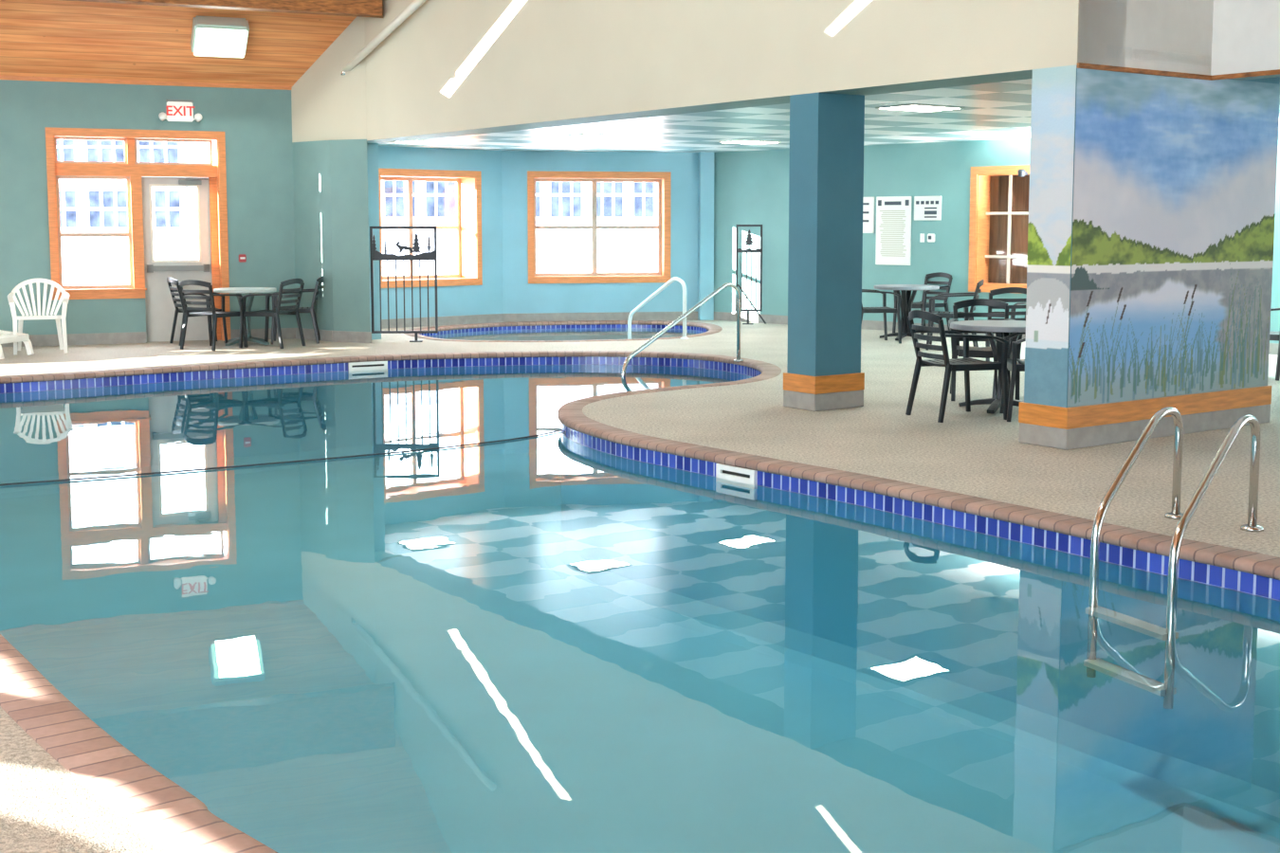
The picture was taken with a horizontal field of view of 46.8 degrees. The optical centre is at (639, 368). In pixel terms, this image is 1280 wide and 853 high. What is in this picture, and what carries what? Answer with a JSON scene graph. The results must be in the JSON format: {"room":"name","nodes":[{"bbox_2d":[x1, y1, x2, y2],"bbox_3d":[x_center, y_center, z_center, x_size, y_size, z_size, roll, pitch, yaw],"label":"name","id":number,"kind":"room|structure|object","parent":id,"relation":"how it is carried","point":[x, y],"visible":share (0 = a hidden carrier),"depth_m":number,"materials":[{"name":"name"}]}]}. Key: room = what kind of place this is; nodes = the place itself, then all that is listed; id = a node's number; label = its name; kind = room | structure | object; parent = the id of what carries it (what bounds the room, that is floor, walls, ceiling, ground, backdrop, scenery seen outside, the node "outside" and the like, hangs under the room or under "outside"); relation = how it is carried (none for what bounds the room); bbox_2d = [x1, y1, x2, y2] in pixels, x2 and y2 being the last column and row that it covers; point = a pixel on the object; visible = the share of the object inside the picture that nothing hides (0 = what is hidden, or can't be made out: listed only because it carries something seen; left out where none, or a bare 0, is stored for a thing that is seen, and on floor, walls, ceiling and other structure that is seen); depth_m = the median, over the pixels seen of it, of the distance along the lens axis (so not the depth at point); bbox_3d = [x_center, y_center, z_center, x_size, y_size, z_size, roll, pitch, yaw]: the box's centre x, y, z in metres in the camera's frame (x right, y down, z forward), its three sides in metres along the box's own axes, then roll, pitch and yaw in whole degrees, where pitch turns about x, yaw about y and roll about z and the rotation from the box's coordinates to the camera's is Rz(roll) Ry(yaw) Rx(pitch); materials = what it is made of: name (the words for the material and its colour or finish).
{"room":"indoor swimming pool","nodes":[
{"label":"indoor swimming pool","id":0,"kind":"room"},
{"bbox_2d":[0,79,296,335],"bbox_3d":[-7.320,-1.962,18.216,6.000,3.350,0.280,-2,6,-23],"label":"wall","id":1,"kind":"structure","parent":0,"point":[256,124],"depth_m":18.48,"materials":[{"name":"teal paint"}]},
{"bbox_2d":[54,136,127,164],"bbox_3d":[-6.829,-2.712,18.393,0.848,0.326,0.050,-2,6,-23],"label":"window","id":2,"kind":"structure","parent":1,"relation":"in","point":[55,137],"depth_m":18.38,"materials":[{"name":"beige"}]},
{"bbox_2d":[55,175,133,289],"bbox_3d":[-6.816,-1.706,18.492,0.873,1.401,0.060,-2,6,-23],"label":"window","id":3,"kind":"structure","parent":1,"relation":"in","point":[129,234],"depth_m":18.48,"materials":[{"name":"beige"}]},
{"bbox_2d":[45,127,230,340],"bbox_3d":[-6.302,-1.660,18.637,2.125,2.665,0.310,-2,6,-23],"label":"trim","id":4,"kind":"structure","parent":1,"relation":"attached to","point":[216,174],"depth_m":18.57,"materials":[{"name":"orange wood"}]},
{"bbox_2d":[0,75,291,90],"bbox_3d":[-7.259,-3.511,17.921,6.000,0.050,0.030,-2,6,-23],"label":"trim","id":5,"kind":"structure","parent":1,"relation":"attached to","point":[9,78],"depth_m":18.38,"materials":[{"name":"orange wood"}]},
{"bbox_2d":[0,328,295,347],"bbox_3d":[-7.261,-0.352,18.235,6.000,0.140,0.020,-2,6,-23],"label":"baseboard","id":6,"kind":"structure","parent":1,"relation":"attached to","point":[286,333],"depth_m":18.48,"materials":[{"name":"grey concrete"}]},
{"bbox_2d":[134,138,212,164],"bbox_3d":[-5.921,-2.750,18.782,0.947,0.326,0.050,-2,6,-23],"label":"window","id":7,"kind":"structure","parent":1,"relation":"in","point":[136,139],"depth_m":18.76,"materials":[{"name":"beige"}]},
{"bbox_2d":[141,176,212,342],"bbox_3d":[-5.901,-1.395,18.885,0.832,2.090,0.160,-2,6,-23],"label":"door","id":8,"kind":"structure","parent":1,"relation":"in","point":[159,305],"depth_m":18.91,"materials":[{"name":"grey paint"}]},
{"bbox_2d":[158,99,202,122],"bbox_3d":[-5.766,-3.238,18.546,0.530,0.265,0.117,-2,6,-23],"label":"exit sign","id":9,"kind":"object","parent":1,"relation":"attached to","point":[177,110],"visible":1,"depth_m":18.54,"materials":[{"name":"white plastic"}]},
{"bbox_2d":[158,112,167,121],"bbox_3d":[-5.953,-3.149,18.468,0.102,0.101,0.118,-1,6,-8],"label":"lamp","id":10,"kind":"object","parent":9,"relation":"attached to","point":[162,117],"depth_m":18.43,"materials":[{"name":"white plastic"}]},
{"bbox_2d":[193,113,202,122],"bbox_3d":[-5.575,-3.165,18.630,0.102,0.101,0.118,-4,7,-38],"label":"lamp","id":11,"kind":"object","parent":9,"relation":"attached to","point":[197,117],"depth_m":18.60,"materials":[{"name":"white plastic"}]},
{"bbox_2d":[238,254,246,262],"bbox_3d":[-5.118,-1.422,19.044,0.090,0.100,0.045,-2,6,-23],"label":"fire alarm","id":12,"kind":"object","parent":1,"relation":"attached to","point":[242,257],"visible":1,"depth_m":19.03,"materials":[{"name":"red plastic"}]},
{"bbox_2d":[0,0,356,87],"bbox_3d":[2.077,-4.542,3.496,40.120,5.482,34.400,-2,6,-23],"label":"ceiling","id":13,"kind":"structure","parent":0,"point":[39,38],"depth_m":17.88,"materials":[{"name":"brown wood"}]},
{"bbox_2d":[190,16,249,57],"bbox_3d":[-5.097,-4.023,17.945,0.640,0.457,0.498,-2,6,-23],"label":"ceiling lamp","id":14,"kind":"object","parent":13,"relation":"attached to","point":[211,36],"visible":1,"depth_m":17.82,"materials":[{"name":"grey plastic"}]},
{"bbox_2d":[193,27,248,57],"bbox_3d":[-5.073,-3.942,17.896,0.600,0.050,0.460,-2,-32,-23],"label":"diffuser","id":15,"kind":"object","parent":14,"relation":"attached to","point":[208,42],"depth_m":17.85,"materials":[{"name":"white plastic"}]},
{"bbox_2d":[66,0,383,18],"bbox_3d":[-5.591,-4.500,16.635,5.514,0.766,0.220,-2,6,-23],"label":"ceiling beam","id":16,"kind":"structure","parent":13,"relation":"attached to","point":[342,8],"depth_m":17.21,"materials":[{"name":"brown wood"}]},
{"bbox_2d":[292,140,333,330],"bbox_3d":[-4.075,-1.655,19.181,0.812,2.550,0.400,5,8,42],"label":"wall","id":17,"kind":"structure","parent":0,"point":[311,159],"depth_m":19.00,"materials":[{"name":"teal paint"}]},
{"bbox_2d":[291,16,395,143],"bbox_3d":[-3.810,-3.729,18.922,1.355,1.668,0.500,4,7,35],"label":"wall","id":18,"kind":"structure","parent":0,"point":[327,104],"depth_m":18.67,"materials":[{"name":"paint"}]},
{"bbox_2d":[340,0,426,74],"bbox_3d":[-2.683,-4.113,17.083,0.127,1.176,3.628,-4,7,-35],"label":"pipe","id":19,"kind":"object","parent":18,"relation":"attached to","point":[415,4],"visible":0.92,"depth_m":17.59,"materials":[{"name":"white metal"}]},
{"bbox_2d":[329,139,370,331],"bbox_3d":[-3.718,-1.626,18.883,0.867,2.550,0.379,2,6,24],"label":"wall","id":20,"kind":"structure","parent":0,"point":[348,157],"depth_m":18.64,"materials":[{"name":"teal paint"}]},
{"bbox_2d":[295,328,371,343],"bbox_3d":[-3.981,-0.425,18.982,1.381,0.140,0.130,4,7,35],"label":"baseboard","id":21,"kind":"structure","parent":20,"relation":"attached to","point":[308,334],"depth_m":18.83,"materials":[{"name":"grey concrete"}]},
{"bbox_2d":[366,143,381,340],"bbox_3d":[-4.233,-1.750,19.639,1.921,2.650,0.200,4,7,34],"label":"wall","id":22,"kind":"structure","parent":0,"point":[372,148],"depth_m":19.09,"materials":[{"name":"blue paint"}]},
{"bbox_2d":[378,146,503,319],"bbox_3d":[-3.712,-1.927,21.441,3.861,2.650,0.470,-5,7,-40],"label":"wall","id":23,"kind":"structure","parent":0,"point":[486,299],"depth_m":22.09,"materials":[{"name":"blue paint"}]},
{"bbox_2d":[380,176,460,279],"bbox_3d":[-3.356,-2.087,21.978,1.620,1.498,0.062,-5,7,-40],"label":"window","id":24,"kind":"structure","parent":23,"relation":"in","point":[409,180],"depth_m":22.00,"materials":[{"name":"beige"}]},
{"bbox_2d":[378,168,482,288],"bbox_3d":[-3.223,-2.072,21.824,1.824,1.702,0.470,-5,7,-40],"label":"trim","id":25,"kind":"structure","parent":23,"relation":"attached to","point":[470,181],"depth_m":22.18,"materials":[{"name":"orange wood"}]},
{"bbox_2d":[501,150,698,313],"bbox_3d":[-0.538,-2.076,22.962,3.228,2.650,0.300,-1,6,-11],"label":"wall","id":26,"kind":"structure","parent":0,"point":[519,296],"depth_m":22.80,"materials":[{"name":"blue paint"}]},
{"bbox_2d":[533,178,661,276],"bbox_3d":[-0.662,-2.197,22.997,2.024,1.505,0.062,-1,6,-11],"label":"window","id":27,"kind":"structure","parent":26,"relation":"in","point":[594,227],"depth_m":22.99,"materials":[{"name":"beige"}]},
{"bbox_2d":[527,170,671,283],"bbox_3d":[-0.643,-2.187,22.896,2.228,1.709,0.270,-1,6,-11],"label":"trim","id":28,"kind":"structure","parent":26,"relation":"attached to","point":[666,176],"depth_m":22.80,"materials":[{"name":"orange wood"}]},
{"bbox_2d":[0,319,1279,852],"bbox_3d":[3.183,0.566,9.601,25.634,0.001,29.400,0,6,0],"label":"floor","id":29,"kind":"structure","parent":0,"point":[45,809],"depth_m":10.16,"materials":[{"name":"beige concrete"}]},
{"bbox_2d":[0,329,34,359],"bbox_3d":[-7.479,-0.569,16.773,0.931,0.887,0.590,1,6,12],"label":"lounge chair","id":30,"kind":"object","parent":29,"relation":"on","point":[6,337],"visible":1,"depth_m":16.87,"materials":[{"name":"white plastic"}]},
{"bbox_2d":[7,278,69,354],"bbox_3d":[-7.034,-0.618,17.321,0.670,0.861,0.618,-2,6,-22],"label":"chair","id":31,"kind":"object","parent":29,"relation":"on","point":[64,297],"visible":1,"depth_m":17.45,"materials":[{"name":"plastic"}]},
{"bbox_2d":[166,276,227,346],"bbox_3d":[-5.566,-0.730,18.524,0.646,0.843,0.612,-3,6,-30],"label":"patio chair","id":32,"kind":"object","parent":29,"relation":"on","point":[169,280],"visible":0.57,"depth_m":18.41,"materials":[{"name":"black plastic"}]},
{"bbox_2d":[178,279,247,350],"bbox_3d":[-5.164,-0.659,17.800,0.612,0.843,0.646,2,6,24],"label":"patio chair","id":33,"kind":"object","parent":29,"relation":"on","point":[210,301],"visible":1,"depth_m":17.61,"materials":[{"name":"black plastic"}]},
{"bbox_2d":[213,287,276,346],"bbox_3d":[-4.906,-0.652,18.407,0.760,0.695,0.760,-2,6,-17],"label":"patio table","id":34,"kind":"object","parent":29,"relation":"on","point":[232,290],"visible":0.87,"depth_m":18.30,"materials":[{"name":"plastic"}]},
{"bbox_2d":[238,278,305,348],"bbox_3d":[-4.458,-0.681,18.031,0.646,0.843,0.612,2,6,20],"label":"patio chair","id":35,"kind":"object","parent":29,"relation":"on","point":[266,313],"visible":1,"depth_m":17.88,"materials":[{"name":"black plastic"}]},
{"bbox_2d":[270,275,323,344],"bbox_3d":[-4.340,-0.752,18.746,0.646,0.843,0.612,-1,6,-10],"label":"patio chair","id":36,"kind":"object","parent":29,"relation":"on","point":[320,280],"visible":0.64,"depth_m":18.56,"materials":[{"name":"black plastic"}]},
{"bbox_2d":[369,226,438,342],"bbox_3d":[-2.998,-1.073,18.796,0.833,1.467,0.100,0,6,-5],"label":"gate panel","id":37,"kind":"object","parent":29,"relation":"on","point":[375,255],"visible":1,"depth_m":18.77,"materials":[{"name":"black metal"}]},
{"bbox_2d":[404,320,722,342],"bbox_3d":[-1.062,-0.097,20.924,4.484,0.908,4.178,0,6,0],"label":"hot tub","id":38,"kind":"object","parent":29,"relation":"in","point":[572,331],"visible":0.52,"depth_m":21.90,"materials":[{"name":"tile"}]},
{"bbox_2d":[627,276,688,339],"bbox_3d":[0.239,-0.648,19.925,0.110,1.200,1.485,-3,6,-30],"label":"handrail","id":39,"kind":"object","parent":38,"relation":"attached to","point":[675,279],"visible":0.97,"depth_m":19.61,"materials":[{"name":"white metal"}]},
{"bbox_2d":[0,350,1279,852],"bbox_3d":[-2.607,1.236,8.616,11.278,1.158,16.647,-1,6,-14],"label":"swimming pool","id":40,"kind":"object","parent":29,"relation":"in","point":[589,635],"visible":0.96,"depth_m":8.56,"materials":[{"name":"liquid"}]},
{"bbox_2d":[0,429,561,486],"bbox_3d":[-2.527,0.622,10.257,5.028,0.040,0.358,-4,7,-35],"label":"rope","id":41,"kind":"object","parent":40,"relation":"on","point":[187,470],"visible":0.88,"depth_m":10.08,"materials":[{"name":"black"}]},
{"bbox_2d":[621,282,743,391],"bbox_3d":[0.483,-0.301,15.320,0.112,1.130,2.222,4,7,34],"label":"pool handrail","id":42,"kind":"object","parent":40,"relation":"attached to","point":[623,374],"visible":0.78,"depth_m":15.40,"materials":[{"name":"silver metal"}]},
{"bbox_2d":[1083,406,1263,709],"bbox_3d":[2.527,0.835,7.033,0.511,1.206,1.236,5,7,41],"label":"pool ladder","id":43,"kind":"object","parent":40,"relation":"attached to","point":[1166,690],"visible":1,"depth_m":6.88,"materials":[{"name":"silver metal"}]},
{"bbox_2d":[735,224,766,324],"bbox_3d":[1.677,-1.404,22.064,0.492,1.487,0.149,3,6,24],"label":"gate panel","id":44,"kind":"object","parent":29,"relation":"on","point":[749,238],"visible":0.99,"depth_m":22.06,"materials":[{"name":"black metal"}]},
{"bbox_2d":[861,289,901,344],"bbox_3d":[2.924,-0.753,18.762,0.646,0.843,0.612,-1,6,-10],"label":"patio chair","id":45,"kind":"object","parent":29,"relation":"on","point":[884,309],"visible":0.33,"depth_m":18.56,"materials":[{"name":"black plastic"}]},
{"bbox_2d":[873,284,939,341],"bbox_3d":[3.459,-0.734,19.238,0.840,0.695,0.840,-2,6,-17],"label":"patio table","id":46,"kind":"object","parent":29,"relation":"on","point":[906,298],"visible":0.84,"depth_m":19.17,"materials":[{"name":"grey plastic"}]},
{"bbox_2d":[892,272,952,334],"bbox_3d":[3.845,-0.874,19.994,0.646,0.843,0.612,-4,7,-35],"label":"patio chair","id":47,"kind":"object","parent":29,"relation":"on","point":[923,304],"visible":0.6,"depth_m":20.01,"materials":[{"name":"black plastic"}]},
{"bbox_2d":[925,279,984,350],"bbox_3d":[3.787,-0.655,17.760,0.646,0.843,0.612,1,6,15],"label":"patio chair","id":48,"kind":"object","parent":29,"relation":"on","point":[947,315],"visible":0.67,"depth_m":17.56,"materials":[{"name":"black plastic"}]},
{"bbox_2d":[905,310,1008,422],"bbox_3d":[2.435,-0.038,11.470,0.646,0.843,0.612,-2,6,-20],"label":"patio chair","id":49,"kind":"object","parent":29,"relation":"on","point":[966,364],"visible":0.99,"depth_m":11.32,"materials":[{"name":"black plastic"}]},
{"bbox_2d":[948,298,1022,401],"bbox_3d":[2.963,-0.167,12.780,0.612,0.843,0.646,1,6,8],"label":"patio chair","id":50,"kind":"object","parent":29,"relation":"on","point":[957,350],"visible":0.54,"depth_m":12.96,"materials":[{"name":"black plastic"}]},
{"bbox_2d":[950,320,1025,413],"bbox_3d":[2.930,-0.020,11.962,0.840,0.695,0.840,-2,6,-17],"label":"patio table","id":51,"kind":"object","parent":29,"relation":"on","point":[1002,329],"visible":0.64,"depth_m":11.89,"materials":[{"name":"grey plastic"}]},
{"bbox_2d":[962,287,1026,361],"bbox_3d":[3.847,-0.463,15.804,0.612,0.843,0.646,-1,6,-10],"label":"patio chair","id":52,"kind":"object","parent":29,"relation":"on","point":[1013,313],"visible":0.38,"depth_m":15.52,"materials":[{"name":"black plastic"}]},
{"bbox_2d":[999,332,1025,421],"bbox_3d":[3.145,-0.033,11.423,0.646,0.843,0.612,1,6,8],"label":"patio chair","id":53,"kind":"object","parent":29,"relation":"on","point":[1014,365],"visible":0.16,"depth_m":11.21,"materials":[{"name":"black plastic"}]},
{"bbox_2d":[1018,64,1279,450],"bbox_3d":[3.689,-0.835,10.566,2.375,2.600,0.410,-4,7,-35],"label":"wall block","id":54,"kind":"object","parent":29,"relation":"on","point":[1152,197],"visible":1,"depth_m":10.20,"materials":[{"name":"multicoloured paint"}]},
{"bbox_2d":[1024,64,1076,407],"bbox_3d":[2.736,-0.874,9.886,0.001,2.250,0.360,-4,7,-35],"label":"painting","id":55,"kind":"object","parent":54,"relation":"on","point":[1051,233],"depth_m":9.87},
{"bbox_2d":[1269,308,1279,381],"bbox_3d":[6.378,-0.333,14.480,0.646,0.843,0.612,-1,6,-10],"label":"patio chair","id":56,"kind":"object","parent":29,"relation":"on","point":[1273,336],"visible":0.33,"depth_m":14.20,"materials":[{"name":"black plastic"}]},
{"bbox_2d":[697,151,714,320],"bbox_3d":[1.021,-2.063,23.086,0.220,2.600,0.240,-1,6,-11],"label":"wall","id":57,"kind":"structure","parent":0,"point":[705,216],"depth_m":22.97,"materials":[{"name":"blue paint"}]},
{"bbox_2d":[365,0,1127,142],"bbox_3d":[-0.073,-5.370,13.878,0.500,5.920,10.808,-4,7,-35],"label":"wall","id":58,"kind":"structure","parent":0,"point":[451,68],"depth_m":13.19,"materials":[{"name":"paint"}]},
{"bbox_2d":[783,91,864,411],"bbox_3d":[1.511,-0.946,12.057,0.545,2.530,0.390,-4,7,-35],"label":"pillar","id":59,"kind":"structure","parent":0,"point":[827,130],"depth_m":11.91,"materials":[{"name":"teal paint"}]},
{"bbox_2d":[378,45,1279,152],"bbox_3d":[7.324,-2.274,11.507,8.677,0.080,29.248,-5,7,-40],"label":"ceiling","id":60,"kind":"structure","parent":0,"point":[1001,110],"depth_m":17.16,"materials":[{"name":"tile"}]},
{"bbox_2d":[395,140,453,144],"bbox_3d":[-2.921,-3.037,19.773,0.680,0.016,0.500,-4,7,-35],"label":"ceiling light panel","id":61,"kind":"object","parent":60,"relation":"attached to","point":[414,141],"visible":0.68,"depth_m":19.68,"materials":[{"name":"grey plastic"}]},
{"bbox_2d":[718,140,781,144],"bbox_3d":[1.476,-3.048,19.894,0.680,0.016,0.500,-4,7,-35],"label":"ceiling light panel","id":62,"kind":"object","parent":60,"relation":"attached to","point":[729,141],"visible":1,"depth_m":19.84,"materials":[{"name":"grey plastic"}]},
{"bbox_2d":[721,141,778,144],"bbox_3d":[1.476,-3.042,19.895,0.620,0.004,0.440,-4,7,-35],"label":"diffuser","id":63,"kind":"object","parent":62,"relation":"attached to","point":[744,142],"depth_m":19.87,"materials":[{"name":"white plastic"}]},
{"bbox_2d":[875,104,964,111],"bbox_3d":[2.655,-2.473,14.031,0.680,0.016,0.500,-4,7,-35],"label":"ceiling light panel","id":64,"kind":"object","parent":60,"relation":"attached to","point":[906,107],"visible":1,"depth_m":13.95,"materials":[{"name":"grey plastic"}]},
{"bbox_3d":[-0.516,-2.911,18.492,0.680,0.016,0.500,-4,7,-35],"label":"ceiling light panel","id":65,"kind":"object","parent":60,"relation":"attached to","visible":0},
{"bbox_2d":[571,134,624,138],"bbox_3d":[-0.516,-2.905,18.492,0.620,0.004,0.440,-4,7,-35],"label":"diffuser","id":66,"kind":"object","parent":65,"relation":"attached to","point":[578,136],"depth_m":18.37,"materials":[{"name":"white plastic"}]},
{"bbox_2d":[713,127,1279,343],"bbox_3d":[6.485,-1.584,17.942,15.000,2.650,0.300,6,8,45],"label":"wall","id":67,"kind":"structure","parent":0,"point":[751,187],"depth_m":20.78,"materials":[{"name":"paint"}]},
{"bbox_2d":[381,311,1279,354],"bbox_3d":[4.413,-0.403,18.808,18.306,0.130,5.315,3,6,24],"label":"baseboard","id":68,"kind":"structure","parent":67,"relation":"attached to","point":[621,316],"depth_m":22.61,"materials":[{"name":"grey concrete"}]},
{"bbox_2d":[862,197,874,233],"bbox_3d":[3.155,-2.182,20.999,0.407,0.511,0.023,6,8,45],"label":"notice board","id":69,"kind":"object","parent":67,"relation":"attached to","point":[868,202],"visible":0.38,"depth_m":20.91,"materials":[{"name":"white paper"}]},
{"bbox_2d":[875,196,912,265],"bbox_3d":[3.535,-1.926,20.643,0.587,0.954,0.023,6,8,45],"label":"notice board","id":70,"kind":"object","parent":67,"relation":"attached to","point":[893,213],"visible":1,"depth_m":20.63,"materials":[{"name":"white"}]},
{"bbox_2d":[919,233,924,242],"bbox_3d":[3.874,-1.797,20.315,0.070,0.120,0.022,6,8,45],"label":"light switch","id":71,"kind":"object","parent":67,"relation":"attached to","point":[922,235],"visible":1,"depth_m":20.31,"materials":[{"name":"white plastic"}]},
{"bbox_2d":[914,196,941,220],"bbox_3d":[3.932,-2.195,20.218,0.023,0.332,0.438,-6,8,-45],"label":"notice board","id":72,"kind":"object","parent":67,"relation":"attached to","point":[925,208],"visible":1,"depth_m":20.21,"materials":[{"name":"white paper"}]},
{"bbox_2d":[927,233,934,242],"bbox_3d":[3.976,-1.787,20.200,0.043,0.120,0.120,-6,8,-45],"label":"thermostat","id":73,"kind":"object","parent":67,"relation":"attached to","point":[930,236],"visible":1,"depth_m":20.18,"materials":[{"name":"white plastic"}]},
{"bbox_2d":[968,164,1029,293],"bbox_3d":[5.116,-1.813,19.281,1.700,1.658,0.320,6,8,45],"label":"trim","id":74,"kind":"structure","parent":67,"relation":"attached to","point":[980,176],"depth_m":19.73,"materials":[{"name":"orange wood"}]},
{"bbox_2d":[1017,169,1027,177],"bbox_3d":[4.939,-2.519,19.063,0.100,0.100,0.179,6,8,45],"label":"security camera","id":75,"kind":"object","parent":67,"relation":"attached to","point":[1020,173],"visible":1,"depth_m":19.00,"materials":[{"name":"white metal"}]},
{"bbox_2d":[985,174,1029,284],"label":"window","id":76,"kind":"structure","parent":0,"point":[999,184],"depth_m":20.05,"materials":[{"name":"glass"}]},
{"bbox_2d":[1078,0,1213,75],"bbox_3d":[3.344,-4.957,9.918,1.458,5.870,0.360,-4,7,-35],"label":"wall","id":77,"kind":"structure","parent":0,"point":[1178,27],"depth_m":10.09,"materials":[{"name":"grey paint"}]},
{"bbox_2d":[1210,0,1279,80],"bbox_3d":[8.810,-4.356,3.794,0.360,5.870,16.000,-4,7,-35],"label":"wall","id":78,"kind":"structure","parent":0,"point":[1246,33],"depth_m":10.24,"materials":[{"name":"grey paint"}]},
{"bbox_2d":[1076,62,1279,80],"bbox_3d":[4.887,-1.818,8.024,1.470,0.032,5.000,-4,7,-35],"label":"trim","id":79,"kind":"structure","parent":78,"relation":"attached to","point":[1079,64],"depth_m":10.12,"materials":[{"name":"brown wood"}]},
{"label":"outside","id":80,"kind":"structure","parent":0,"visible":0},
{"bbox_2d":[62,268,658,285],"bbox_3d":[0.000,-3.338,49.913,240.000,0.001,220.000,0,6,0],"label":"ground","id":81,"kind":"structure","parent":80,"point":[67,279],"depth_m":46.28,"materials":[{"name":"white snow"}]},
{"bbox_2d":[56,139,215,274],"bbox_3d":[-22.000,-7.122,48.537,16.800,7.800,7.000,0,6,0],"label":"window panes","id":82,"kind":"structure","parent":81,"relation":"on","point":[86,206],"depth_m":45.71,"materials":[{"name":"glass"}]},
{"bbox_2d":[380,180,658,268],"bbox_3d":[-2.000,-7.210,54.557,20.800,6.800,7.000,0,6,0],"label":"window panes","id":83,"kind":"structure","parent":81,"relation":"on","point":[433,202],"depth_m":51.74,"materials":[{"name":"glass"}]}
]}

